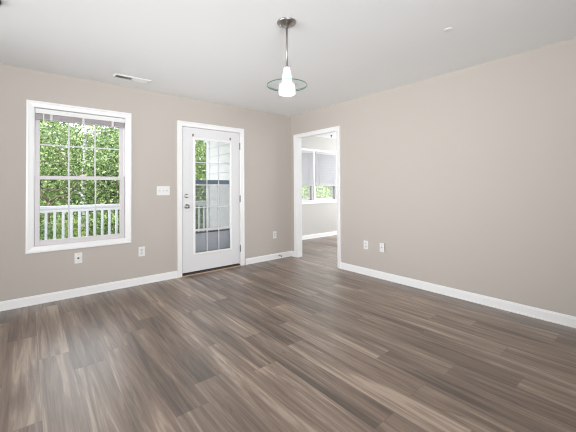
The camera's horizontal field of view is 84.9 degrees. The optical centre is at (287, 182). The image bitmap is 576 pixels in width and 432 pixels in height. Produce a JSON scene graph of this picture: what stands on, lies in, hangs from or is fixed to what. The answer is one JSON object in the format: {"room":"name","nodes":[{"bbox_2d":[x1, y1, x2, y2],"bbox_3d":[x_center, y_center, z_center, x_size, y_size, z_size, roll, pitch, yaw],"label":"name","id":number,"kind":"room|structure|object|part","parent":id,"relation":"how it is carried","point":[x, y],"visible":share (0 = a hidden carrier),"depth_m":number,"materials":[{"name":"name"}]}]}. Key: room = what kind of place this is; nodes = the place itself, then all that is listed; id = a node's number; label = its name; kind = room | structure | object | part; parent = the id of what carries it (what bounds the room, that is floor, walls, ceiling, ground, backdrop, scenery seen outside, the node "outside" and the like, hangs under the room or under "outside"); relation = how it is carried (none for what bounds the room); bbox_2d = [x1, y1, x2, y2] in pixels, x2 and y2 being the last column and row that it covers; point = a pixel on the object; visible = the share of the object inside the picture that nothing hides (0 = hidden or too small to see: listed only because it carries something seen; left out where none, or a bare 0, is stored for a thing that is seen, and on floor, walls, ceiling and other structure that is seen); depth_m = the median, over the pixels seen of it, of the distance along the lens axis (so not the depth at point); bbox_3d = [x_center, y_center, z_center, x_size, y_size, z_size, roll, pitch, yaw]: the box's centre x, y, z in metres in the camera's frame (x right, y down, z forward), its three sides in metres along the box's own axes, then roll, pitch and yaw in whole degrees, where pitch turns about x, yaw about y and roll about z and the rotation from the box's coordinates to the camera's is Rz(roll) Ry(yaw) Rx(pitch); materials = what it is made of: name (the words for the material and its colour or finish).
{"room":"empty living room","nodes":[
{"label":"empty living room","id":0,"kind":"room"},
{"bbox_2d":[0,64,291,301],"bbox_3d":[-2.031,0.051,3.872,5.300,2.440,0.140,0,-1,-40],"label":"wall","id":1,"kind":"structure","parent":0,"point":[155,115],"depth_m":3.92,"materials":[{"name":"beige paint"}]},
{"bbox_2d":[74,252,81,263],"bbox_3d":[-2.332,0.843,3.504,0.073,0.118,0.016,0,-1,-40],"label":"cable jack","id":2,"kind":"object","parent":1,"relation":"attached to","point":[77,256],"visible":1,"depth_m":3.50,"materials":[{"name":"white plastic"}]},
{"bbox_2d":[25,99,131,253],"bbox_3d":[-2.349,-0.056,3.598,0.994,1.584,0.161,0,-1,-40],"label":"window","id":3,"kind":"structure","parent":1,"relation":"in","point":[33,244],"depth_m":3.49,"materials":[{"name":"white paint"}]},
{"bbox_3d":[-2.329,0.300,3.571,0.848,0.737,0.032,0,-1,-40],"label":"sash","id":4,"kind":"part","parent":3,"relation":"part of","materials":[{"name":"grey plastic"}]},
{"bbox_3d":[-2.360,-0.404,3.614,0.848,0.753,0.030,0,-1,-40],"label":"sash","id":5,"kind":"part","parent":3,"relation":"part of","materials":[{"name":"grey plastic"}]},
{"bbox_2d":[35,108,124,127],"bbox_3d":[-2.320,-0.689,3.568,0.848,0.174,0.051,0,-1,-40],"label":"window blind","id":6,"kind":"object","parent":3,"relation":"attached to","point":[41,114],"visible":1,"depth_m":3.53,"materials":[{"name":"white plastic"}]},
{"bbox_3d":[-2.325,-0.668,3.574,0.836,0.013,0.033,0,-1,-40],"label":"rail","id":7,"kind":"part","parent":6,"relation":"part of","materials":[{"name":"grey plastic"}]},
{"bbox_2d":[0,271,177,310],"bbox_3d":[-2.707,1.219,3.185,3.195,0.092,0.017,0,-1,-40],"label":"baseboard","id":8,"kind":"structure","parent":1,"relation":"attached to","point":[71,293],"depth_m":3.52,"materials":[{"name":"white paint"}]},
{"bbox_2d":[138,246,144,256],"bbox_3d":[-1.825,0.863,3.928,0.073,0.118,0.009,0,-1,-40],"label":"electrical outlet","id":9,"kind":"object","parent":1,"relation":"attached to","point":[141,250],"visible":1,"depth_m":3.92,"materials":[{"name":"white plastic"}]},
{"bbox_2d":[157,186,169,194],"bbox_3d":[-1.623,0.109,4.105,0.166,0.118,0.020,0,-1,-40],"label":"light switch","id":10,"kind":"object","parent":1,"relation":"attached to","point":[161,190],"visible":1,"depth_m":4.11,"materials":[{"name":"white plastic"}]},
{"bbox_2d":[177,120,244,277],"bbox_3d":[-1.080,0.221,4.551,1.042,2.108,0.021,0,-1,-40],"label":"trim","id":11,"kind":"structure","parent":1,"relation":"attached to","point":[180,124],"depth_m":4.35,"materials":[{"name":"white paint"}]},
{"bbox_2d":[182,127,240,272],"bbox_3d":[-1.077,0.238,4.555,0.905,1.995,0.113,0,-1,-40],"label":"door","id":12,"kind":"structure","parent":1,"relation":"in","point":[192,261],"depth_m":4.50,"materials":[{"name":"white paint"}]},
{"bbox_3d":[-1.083,0.196,4.567,0.609,1.640,0.020,0,-1,-40],"label":"lite frame","id":13,"kind":"part","parent":12,"relation":"part of","materials":[{"name":"white paint"}]},
{"bbox_2d":[182,265,240,276],"bbox_3d":[-1.066,1.270,4.525,0.912,0.010,0.019,0,-1,-40],"label":"trim","id":14,"kind":"structure","parent":1,"relation":"attached to","point":[239,265],"depth_m":4.49,"materials":[{"name":"beige wood"}]},
{"bbox_2d":[195,180,229,252],"bbox_3d":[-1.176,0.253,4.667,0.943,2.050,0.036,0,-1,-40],"label":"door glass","id":15,"kind":"structure","parent":1,"relation":"in","point":[224,234],"depth_m":4.69,"materials":[{"name":"grey glass"}]},
{"bbox_3d":[-1.173,0.904,4.655,0.750,0.348,0.010,0,-1,-40],"label":"kick panel","id":16,"kind":"part","parent":15,"relation":"part of","materials":[{"name":"glass"}]},
{"bbox_2d":[245,251,291,264],"bbox_3d":[-0.295,1.234,5.182,0.943,0.092,0.017,0,-1,-40],"label":"baseboard","id":17,"kind":"structure","parent":1,"relation":"attached to","point":[252,260],"depth_m":5.14,"materials":[{"name":"white paint"}]},
{"bbox_2d":[209,141,229,229],"bbox_3d":[-1.123,-0.030,5.438,0.066,2.840,1.099,0,-1,-40],"label":"wall","id":18,"kind":"structure","parent":0,"point":[224,219],"depth_m":5.48,"materials":[{"name":"white"}]},
{"bbox_2d":[206,141,209,230],"bbox_3d":[-1.454,-0.022,5.836,0.088,2.840,0.097,0,-1,-40],"label":"trim","id":19,"kind":"structure","parent":18,"relation":"attached to","point":[208,142],"depth_m":5.78,"materials":[{"name":"white paint"}]},
{"bbox_2d":[0,235,575,431],"bbox_3d":[1.505,1.291,2.884,9.500,0.120,8.350,0,-1,-40],"label":"floor","id":20,"kind":"structure","parent":0,"point":[306,343],"depth_m":2.18,"materials":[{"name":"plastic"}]},
{"bbox_2d":[182,263,239,275],"bbox_3d":[-1.119,1.259,4.590,0.892,0.034,0.147,0,-1,-40],"label":"threshold","id":21,"kind":"object","parent":20,"relation":"on","point":[237,264],"visible":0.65,"depth_m":4.51,"materials":[{"name":"brown"}]},
{"bbox_2d":[0,0,575,138],"bbox_3d":[1.488,-1.261,2.925,9.500,0.175,8.350,0,-1,-40],"label":"ceiling","id":22,"kind":"structure","parent":0,"point":[227,52],"depth_m":2.67,"materials":[{"name":"white paint"}]},
{"bbox_2d":[112,73,151,83],"bbox_3d":[-1.764,-1.167,3.566,0.380,0.018,0.138,0,-1,-40],"label":"ceiling vent","id":23,"kind":"object","parent":22,"relation":"in","point":[120,76],"visible":1,"depth_m":3.55,"materials":[{"name":"white metal"}]},
{"bbox_2d":[268,17,305,95],"bbox_3d":[-0.009,-0.935,2.368,0.303,0.544,0.303,0,-1,-40],"label":"pendant light","id":24,"kind":"object","parent":22,"relation":"hanging from","point":[286,88],"visible":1,"depth_m":2.34,"materials":[{"name":"white glass"}]},
{"bbox_3d":[-0.009,-1.013,2.370,0.015,0.297,0.015,0,-1,-40],"label":"rod","id":25,"kind":"part","parent":24,"relation":"part of","materials":[{"name":"silver metal"}]},
{"bbox_3d":[-0.007,-0.763,2.366,0.128,0.200,0.128,0,-1,-40],"label":"lamp shade","id":26,"kind":"part","parent":24,"relation":"part of","materials":[{"name":"white glass"}]},
{"bbox_2d":[301,136,336,235],"bbox_3d":[0.556,0.090,7.451,4.950,2.440,0.115,0,-1,-40],"label":"wall","id":27,"kind":"structure","parent":0,"point":[318,218],"depth_m":7.53,"materials":[{"name":"grey paint"}]},
{"bbox_2d":[302,150,312,199],"bbox_3d":[0.266,-0.161,7.215,0.720,1.152,0.117,0,-1,-40],"label":"window","id":28,"kind":"structure","parent":27,"relation":"in","point":[310,187],"depth_m":7.39,"materials":[{"name":"white paint"}]},
{"bbox_3d":[0.269,0.142,7.209,0.680,0.547,0.030,0,-1,-40],"label":"sash","id":29,"kind":"part","parent":28,"relation":"part of","materials":[{"name":"grey plastic"}]},
{"bbox_2d":[302,150,313,185],"bbox_3d":[0.312,-0.322,7.161,0.728,0.814,0.029,0,-1,-40],"label":"window blind","id":30,"kind":"object","parent":28,"relation":"attached to","point":[307,158],"visible":0.42,"depth_m":7.27,"materials":[{"name":"grey"}]},
{"bbox_2d":[302,148,336,203],"bbox_3d":[0.614,-0.141,7.422,1.740,1.284,0.088,0,-1,-40],"label":"trim","id":31,"kind":"structure","parent":27,"relation":"attached to","point":[313,201],"depth_m":7.42,"materials":[{"name":"white paint"}]},
{"bbox_2d":[302,231,336,239],"bbox_3d":[0.606,1.263,7.382,4.950,0.092,0.017,0,-1,-40],"label":"baseboard","id":32,"kind":"structure","parent":27,"relation":"attached to","point":[304,237],"depth_m":7.49,"materials":[{"name":"white paint"}]},
{"bbox_2d":[315,151,335,199],"bbox_3d":[0.882,-0.157,7.725,0.720,1.152,0.117,0,-1,-40],"label":"window","id":33,"kind":"structure","parent":27,"relation":"in","point":[333,187],"depth_m":7.87,"materials":[{"name":"white paint"}]},
{"bbox_3d":[0.885,0.146,7.719,0.680,0.547,0.030,0,-1,-40],"label":"sash","id":34,"kind":"part","parent":33,"relation":"part of","materials":[{"name":"grey plastic"}]},
{"bbox_2d":[315,152,336,185],"bbox_3d":[0.928,-0.318,7.671,0.728,0.814,0.029,0,-1,-40],"label":"window blind","id":35,"kind":"object","parent":33,"relation":"attached to","point":[325,164],"visible":0.92,"depth_m":7.65,"materials":[{"name":"grey"}]},
{"bbox_3d":[0.925,-0.699,7.678,0.728,0.051,0.027,0,-1,-40],"label":"head rail","id":36,"kind":"part","parent":35,"relation":"part of","materials":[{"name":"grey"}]},
{"bbox_2d":[291,38,575,316],"bbox_3d":[2.281,0.006,2.898,0.100,2.440,7.140,0,-1,-40],"label":"wall","id":37,"kind":"structure","parent":0,"point":[466,177],"depth_m":3.27,"materials":[{"name":"beige paint"}]},
{"bbox_2d":[293,126,340,268],"bbox_3d":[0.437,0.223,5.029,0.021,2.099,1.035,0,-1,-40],"label":"trim","id":38,"kind":"structure","parent":37,"relation":"attached to","point":[336,128],"depth_m":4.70,"materials":[{"name":"white paint"}]},
{"bbox_2d":[364,240,367,248],"bbox_3d":[1.059,0.851,4.282,0.009,0.116,0.072,0,-1,-40],"label":"electrical outlet","id":39,"kind":"object","parent":37,"relation":"attached to","point":[365,242],"visible":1,"depth_m":4.28,"materials":[{"name":"white plastic"}]},
{"bbox_2d":[379,243,384,251],"bbox_3d":[1.218,0.844,4.075,0.028,0.116,0.072,0,-1,-40],"label":"cable jack","id":40,"kind":"object","parent":37,"relation":"attached to","point":[382,245],"visible":1,"depth_m":4.07,"materials":[{"name":"white plastic"}]},
{"bbox_2d":[341,262,575,327],"bbox_3d":[2.648,1.169,2.354,0.017,0.092,5.873,0,-1,-40],"label":"baseboard","id":41,"kind":"structure","parent":37,"relation":"attached to","point":[555,317],"depth_m":3.23,"materials":[{"name":"white paint"}]},
{"label":"outside","id":42,"kind":"structure","parent":0,"visible":0},
{"bbox_3d":[-15.615,4.067,32.245,90.000,0.100,58.700,0,-1,-40],"label":"ground","id":43,"kind":"structure","parent":42,"visible":0},
{"bbox_2d":[40,212,65,239],"bbox_3d":[-4.735,2.058,6.034,1.134,2.938,1.121,0,-1,-17],"label":"shrub","id":44,"kind":"object","parent":43,"relation":"on","point":[42,229],"visible":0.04,"depth_m":6.10,"materials":[{"name":"green plant"}]},
{"bbox_2d":[51,212,85,238],"bbox_3d":[-4.636,2.042,6.645,0.837,2.988,0.850,0,-1,-40],"label":"shrub","id":45,"kind":"object","parent":43,"relation":"on","point":[75,230],"visible":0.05,"depth_m":6.60,"materials":[{"name":"green plant"}]},
{"bbox_2d":[40,125,117,234],"bbox_3d":[-5.662,1.054,7.309,3.549,4.996,1.571,0,-1,-40],"label":"tree","id":46,"kind":"object","parent":43,"relation":"on","point":[42,169],"visible":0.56,"depth_m":7.40,"materials":[{"name":"green plant"}]},
{"bbox_2d":[40,120,118,238],"bbox_3d":[-8.020,0.467,10.141,6.310,8.510,7.854,0,-1,-26],"label":"tree","id":47,"kind":"object","parent":43,"relation":"on","point":[44,133],"visible":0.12,"depth_m":9.85,"materials":[{"name":"green plant"}]},
{"bbox_2d":[40,120,118,235],"bbox_3d":[-5.758,0.372,8.669,3.453,6.409,3.917,0,-1,-40],"label":"tree","id":48,"kind":"object","parent":43,"relation":"on","point":[85,126],"visible":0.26,"depth_m":8.61,"materials":[{"name":"green plant"}]},
{"bbox_2d":[49,126,119,233],"bbox_3d":[-4.628,0.778,8.474,2.971,5.573,3.449,0,-1,-11],"label":"tree","id":49,"kind":"object","parent":43,"relation":"on","point":[115,155],"visible":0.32,"depth_m":7.97,"materials":[{"name":"green plant"}]},
{"bbox_2d":[81,211,118,235],"bbox_3d":[-4.411,2.077,7.344,1.139,2.938,1.147,0,-1,-40],"label":"shrub","id":50,"kind":"object","parent":43,"relation":"on","point":[98,218],"visible":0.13,"depth_m":7.33,"materials":[{"name":"green plant"}]},
{"bbox_2d":[40,123,205,236],"bbox_3d":[-5.653,0.575,10.851,6.930,6.601,6.678,0,-1,-22],"label":"tree","id":51,"kind":"object","parent":43,"relation":"on","point":[106,174],"visible":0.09,"depth_m":9.87,"materials":[{"name":"green plant"}]},
{"bbox_2d":[40,120,331,237],"bbox_3d":[-5.747,-0.107,20.459,38.602,8.071,8.407,0,-1,-43],"label":"woodland","id":52,"kind":"object","parent":43,"relation":"on","point":[80,127],"visible":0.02,"depth_m":15.12,"materials":[{"name":"green plant"}]},
{"bbox_2d":[195,140,205,231],"bbox_3d":[-3.606,0.433,12.034,5.762,6.999,6.622,0,-1,-7],"label":"tree","id":53,"kind":"object","parent":43,"relation":"on","point":[202,187],"visible":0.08,"depth_m":11.42,"materials":[{"name":"green plant"}]},
{"bbox_2d":[195,200,205,231],"bbox_3d":[-2.561,1.964,8.502,1.423,3.176,1.431,0,-1,-40],"label":"shrub","id":54,"kind":"object","parent":43,"relation":"on","point":[201,209],"visible":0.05,"depth_m":8.47,"materials":[{"name":"green plant"}]},
{"bbox_2d":[302,186,325,198],"bbox_3d":[-0.527,-0.341,13.368,4.827,7.911,4.856,0,-1,-4],"label":"tree","id":55,"kind":"object","parent":43,"relation":"on","point":[304,186],"visible":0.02,"depth_m":12.88,"materials":[{"name":"green plant"}]},
{"bbox_2d":[302,186,331,197],"bbox_3d":[1.210,-0.567,15.128,6.031,8.673,6.377,0,-1,-40],"label":"tree","id":56,"kind":"object","parent":43,"relation":"on","point":[327,195],"visible":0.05,"depth_m":15.01,"materials":[{"name":"green plant"}]},
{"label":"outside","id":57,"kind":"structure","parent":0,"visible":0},
{"bbox_3d":[-2.435,1.365,4.899,7.800,0.050,1.960,0,-1,-40],"label":"porch deck","id":58,"kind":"object","parent":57,"visible":0},
{"bbox_2d":[40,201,205,239],"bbox_3d":[-2.987,0.867,5.569,7.600,0.975,0.120,0,-1,-40],"label":"porch railing","id":59,"kind":"object","parent":58,"relation":"on","point":[197,203],"visible":0.09,"depth_m":5.25,"materials":[{"name":"white paint"}]},
{"bbox_3d":[-2.951,0.398,5.608,7.500,0.035,0.120,0,-1,-40],"label":"rail","id":60,"kind":"part","parent":59,"relation":"part of","materials":[{"name":"white paint"}]},
{"bbox_3d":[-2.951,0.448,5.608,7.500,0.065,0.036,0,-1,-40],"label":"sub rail","id":61,"kind":"part","parent":59,"relation":"part of","materials":[{"name":"white paint"}]}
]}

